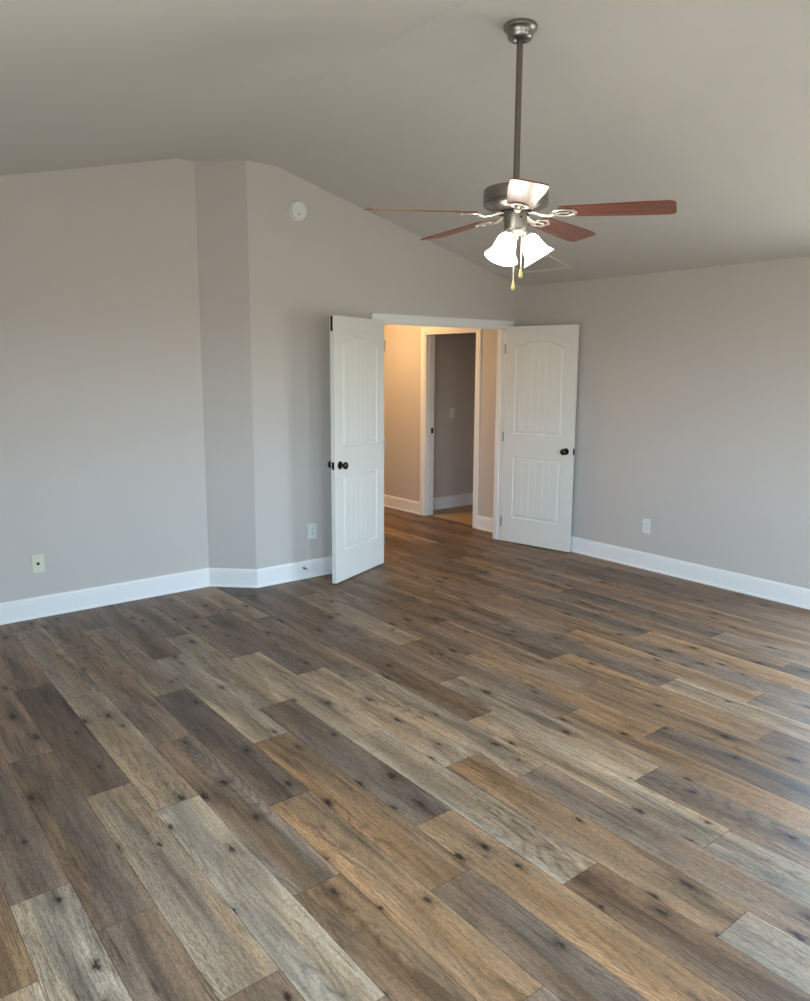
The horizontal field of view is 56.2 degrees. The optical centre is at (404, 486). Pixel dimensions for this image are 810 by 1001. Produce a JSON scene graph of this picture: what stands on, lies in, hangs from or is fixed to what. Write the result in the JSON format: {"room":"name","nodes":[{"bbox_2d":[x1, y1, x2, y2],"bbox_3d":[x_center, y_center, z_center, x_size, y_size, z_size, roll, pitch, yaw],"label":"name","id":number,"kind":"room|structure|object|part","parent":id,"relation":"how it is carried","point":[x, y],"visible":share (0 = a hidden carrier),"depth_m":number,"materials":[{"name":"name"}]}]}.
{"room":"empty bedroom","nodes":[
{"label":"empty bedroom","id":0,"kind":"room"},
{"bbox_2d":[0,159,208,602],"bbox_3d":[-2.648,-0.653,4.756,2.848,3.121,0.120,-7,11,-38],"label":"wall","id":1,"kind":"structure","parent":0,"point":[103,476],"depth_m":5.13,"materials":[{"name":"beige paint"}]},
{"bbox_2d":[31,554,44,572],"bbox_3d":[-2.432,0.514,5.030,0.076,0.124,0.017,-7,11,-38],"label":"outlet","id":2,"kind":"object","parent":1,"relation":"attached to","point":[38,566],"visible":1,"depth_m":5.03,"materials":[{"name":"beige plastic"}]},
{"bbox_2d":[0,568,229,624],"bbox_3d":[-2.483,0.823,4.966,2.850,0.142,0.130,-7,11,-38],"label":"baseboard","id":3,"kind":"structure","parent":1,"relation":"attached to","point":[88,598],"depth_m":5.35,"materials":[{"name":"white paint"}]},
{"bbox_2d":[194,161,256,568],"bbox_3d":[-1.346,-0.776,5.610,0.465,3.111,0.114,2,9,12],"label":"wall","id":4,"kind":"structure","parent":0,"point":[220,186],"depth_m":5.54,"materials":[{"name":"beige paint"}]},
{"bbox_2d":[230,565,281,587],"bbox_3d":[-1.140,0.697,5.808,0.393,0.142,0.097,-2,9,-16],"label":"baseboard","id":5,"kind":"structure","parent":4,"relation":"attached to","point":[243,578],"depth_m":5.79,"materials":[{"name":"white paint"}]},
{"bbox_2d":[246,161,521,568],"bbox_3d":[-0.043,-0.908,6.461,2.834,3.121,0.105,-7,11,-38],"label":"wall","id":6,"kind":"structure","parent":0,"point":[343,258],"depth_m":5.85,"materials":[{"name":"beige paint"}]},
{"bbox_2d":[288,201,306,220],"bbox_3d":[-0.784,-2.031,5.586,0.146,0.146,0.046,-7,11,-38],"label":"smoke detector","id":7,"kind":"object","parent":6,"relation":"attached to","point":[297,210],"visible":1,"depth_m":5.57,"materials":[{"name":"white plastic"}]},
{"bbox_2d":[280,556,331,582],"bbox_3d":[-0.602,0.641,6.183,0.928,0.142,0.020,-7,11,-38],"label":"baseboard","id":8,"kind":"structure","parent":6,"relation":"attached to","point":[290,572],"depth_m":6.04,"materials":[{"name":"white paint"}]},
{"bbox_2d":[308,523,316,538],"bbox_3d":[-0.736,0.356,6.037,0.076,0.124,0.009,-7,11,-38],"label":"wall outlet","id":9,"kind":"object","parent":6,"relation":"attached to","point":[312,528],"visible":1,"depth_m":6.03,"materials":[{"name":"white plastic"}]},
{"bbox_2d":[328,315,384,583],"bbox_3d":[-0.392,-0.303,6.048,0.169,2.034,0.750,4,10,23],"label":"door","id":10,"kind":"structure","parent":6,"relation":"in","point":[357,345],"depth_m":5.98,"materials":[{"name":"white paint"}]},
{"bbox_3d":[-0.467,-0.158,5.771,0.067,0.062,0.062,5,10,28],"label":"knob","id":11,"kind":"part","parent":10,"relation":"part of","materials":[{"name":"black metal"}]},
{"bbox_2d":[371,313,513,563],"bbox_3d":[0.347,-0.424,6.852,1.457,2.046,0.109,-7,11,-38],"label":"trim","id":12,"kind":"structure","parent":6,"relation":"attached to","point":[501,335],"depth_m":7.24,"materials":[{"name":"white paint"}]},
{"bbox_2d":[0,504,809,1000],"bbox_3d":[0.668,0.961,4.814,7.820,0.050,9.620,-7,11,-38],"label":"floor","id":13,"kind":"structure","parent":0,"point":[466,764],"depth_m":3.05,"materials":[{"name":"brown wood"}]},
{"bbox_2d":[0,0,809,286],"bbox_3d":[0.785,-1.590,2.857,6.074,0.821,7.086,-7,11,-38],"label":"ceiling","id":14,"kind":"structure","parent":0,"point":[703,106],"depth_m":3.77,"materials":[{"name":"beige paint"}]},
{"bbox_2d":[364,18,676,289],"bbox_3d":[0.475,-1.405,3.306,1.284,1.089,1.265,-7,11,-38],"label":"ceiling fan","id":15,"kind":"object","parent":14,"relation":"hanging from","point":[514,200],"visible":1,"depth_m":3.23,"materials":[{"name":"silver metal"}]},
{"bbox_3d":[0.067,-1.163,3.200,0.474,0.005,0.140,-4,20,-14],"label":"blade","id":16,"kind":"part","parent":15,"relation":"part of","materials":[{"name":"brown wood"}]},
{"bbox_3d":[0.252,-1.235,3.661,0.140,0.005,0.474,-17,15,-30],"label":"blade","id":17,"kind":"part","parent":15,"relation":"part of","materials":[{"name":"brown wood"}]},
{"bbox_3d":[0.433,-1.038,3.285,0.148,0.108,0.148,23,-7,-38],"label":"lamp shade","id":18,"kind":"part","parent":15,"relation":"part of","materials":[{"name":"white glass"}]},
{"bbox_3d":[0.433,-1.040,3.285,0.060,0.081,0.060,23,-7,-38],"label":"bulb","id":19,"kind":"part","parent":15,"relation":"part of","materials":[{"name":"white glass"}]},
{"bbox_3d":[0.471,-1.006,3.286,0.004,0.234,0.004,-7,11,-38],"label":"pull chain","id":20,"kind":"part","parent":15,"relation":"part of","materials":[{"name":"white metal"}]},
{"bbox_3d":[0.483,-1.581,3.241,0.027,0.640,0.027,-7,11,-38],"label":"down rod","id":21,"kind":"part","parent":15,"relation":"part of","materials":[{"name":"grey metal"}]},
{"bbox_3d":[0.504,-1.031,3.282,0.004,0.182,0.004,-7,11,-38],"label":"pull chain","id":22,"kind":"part","parent":15,"relation":"part of","materials":[{"name":"white metal"}]},
{"bbox_3d":[0.454,-1.111,2.884,0.140,0.005,0.474,11,11,2],"label":"blade","id":23,"kind":"part","parent":15,"relation":"part of","materials":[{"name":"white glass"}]},
{"bbox_3d":[0.563,-1.050,3.333,0.148,0.108,0.148,-32,11,0],"label":"lamp shade","id":24,"kind":"part","parent":15,"relation":"part of","materials":[{"name":"white glass"}]},
{"bbox_3d":[0.753,-1.227,3.630,0.140,0.005,0.474,-6,1,40],"label":"blade","id":25,"kind":"part","parent":15,"relation":"part of","materials":[{"name":"brown wood"}]},
{"bbox_3d":[0.878,-1.151,3.150,0.474,0.005,0.140,6,0,21],"label":"blade","id":26,"kind":"part","parent":15,"relation":"part of","materials":[{"name":"brown wood"}]},
{"bbox_2d":[508,254,570,273],"bbox_3d":[1.080,-1.885,6.414,0.362,0.102,0.540,-7,11,-38],"label":"ceiling vent","id":27,"kind":"object","parent":14,"relation":"in","point":[517,268],"visible":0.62,"depth_m":6.40,"materials":[{"name":"white metal"}]},
{"bbox_2d":[433,333,475,497],"bbox_3d":[0.846,-1.013,9.237,1.746,2.470,0.100,-7,11,-38],"label":"wall","id":28,"kind":"structure","parent":0,"point":[455,354],"depth_m":8.99,"materials":[{"name":"beige paint"}]},
{"bbox_2d":[450,408,454,417],"bbox_3d":[0.562,-0.864,8.959,0.074,0.120,0.016,-7,11,-38],"label":"light switch","id":29,"kind":"object","parent":28,"relation":"attached to","point":[452,410],"visible":1,"depth_m":8.96,"materials":[{"name":"white plastic"}]},
{"bbox_2d":[433,493,472,509],"bbox_3d":[0.877,0.144,9.372,1.746,0.142,0.020,-7,11,-38],"label":"baseboard","id":30,"kind":"structure","parent":28,"relation":"attached to","point":[461,499],"depth_m":9.13,"materials":[{"name":"white paint"}]},
{"bbox_2d":[476,515,492,532],"bbox_3d":[0.886,0.399,7.764,0.020,0.142,0.430,-7,11,-38],"label":"baseboard","id":31,"kind":"structure","parent":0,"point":[483,523],"depth_m":7.83,"materials":[{"name":"white paint"}]},
{"bbox_2d":[384,256,809,588],"bbox_3d":[2.318,-0.466,5.919,0.120,2.441,9.400,-7,11,-38],"label":"wall","id":32,"kind":"structure","parent":0,"point":[693,404],"depth_m":5.99,"materials":[{"name":"beige paint"}]},
{"bbox_2d":[384,494,419,514],"bbox_3d":[-0.245,0.170,9.175,0.020,0.142,1.338,-7,11,-38],"label":"baseboard","id":33,"kind":"structure","parent":32,"relation":"attached to","point":[398,503],"depth_m":8.90,"materials":[{"name":"white paint"}]},
{"bbox_2d":[420,327,481,527],"bbox_3d":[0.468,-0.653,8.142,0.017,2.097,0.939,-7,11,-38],"label":"trim","id":34,"kind":"structure","parent":32,"relation":"attached to","point":[424,330],"depth_m":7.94,"materials":[{"name":"white paint"}]},
{"bbox_2d":[500,324,579,551],"bbox_3d":[1.248,-0.447,7.015,0.169,2.034,0.750,-8,12,-44],"label":"door","id":35,"kind":"structure","parent":32,"relation":"in","point":[541,362],"depth_m":6.97,"materials":[{"name":"white paint"}]},
{"bbox_3d":[1.422,-0.308,6.783,0.062,0.062,0.067,8,12,40],"label":"knob","id":36,"kind":"part","parent":35,"relation":"part of","materials":[{"name":"black metal"}]},
{"bbox_2d":[642,518,650,533],"bbox_3d":[2.014,0.331,6.324,0.009,0.124,0.076,-7,11,-38],"label":"wall outlet","id":37,"kind":"object","parent":32,"relation":"attached to","point":[646,526],"visible":1,"depth_m":6.32,"materials":[{"name":"white plastic"}]},
{"bbox_2d":[571,536,809,609],"bbox_3d":[3.130,0.853,4.968,0.020,0.142,6.588,-7,11,-38],"label":"baseboard","id":38,"kind":"structure","parent":32,"relation":"attached to","point":[784,593],"depth_m":5.98,"materials":[{"name":"white paint"}]}
]}

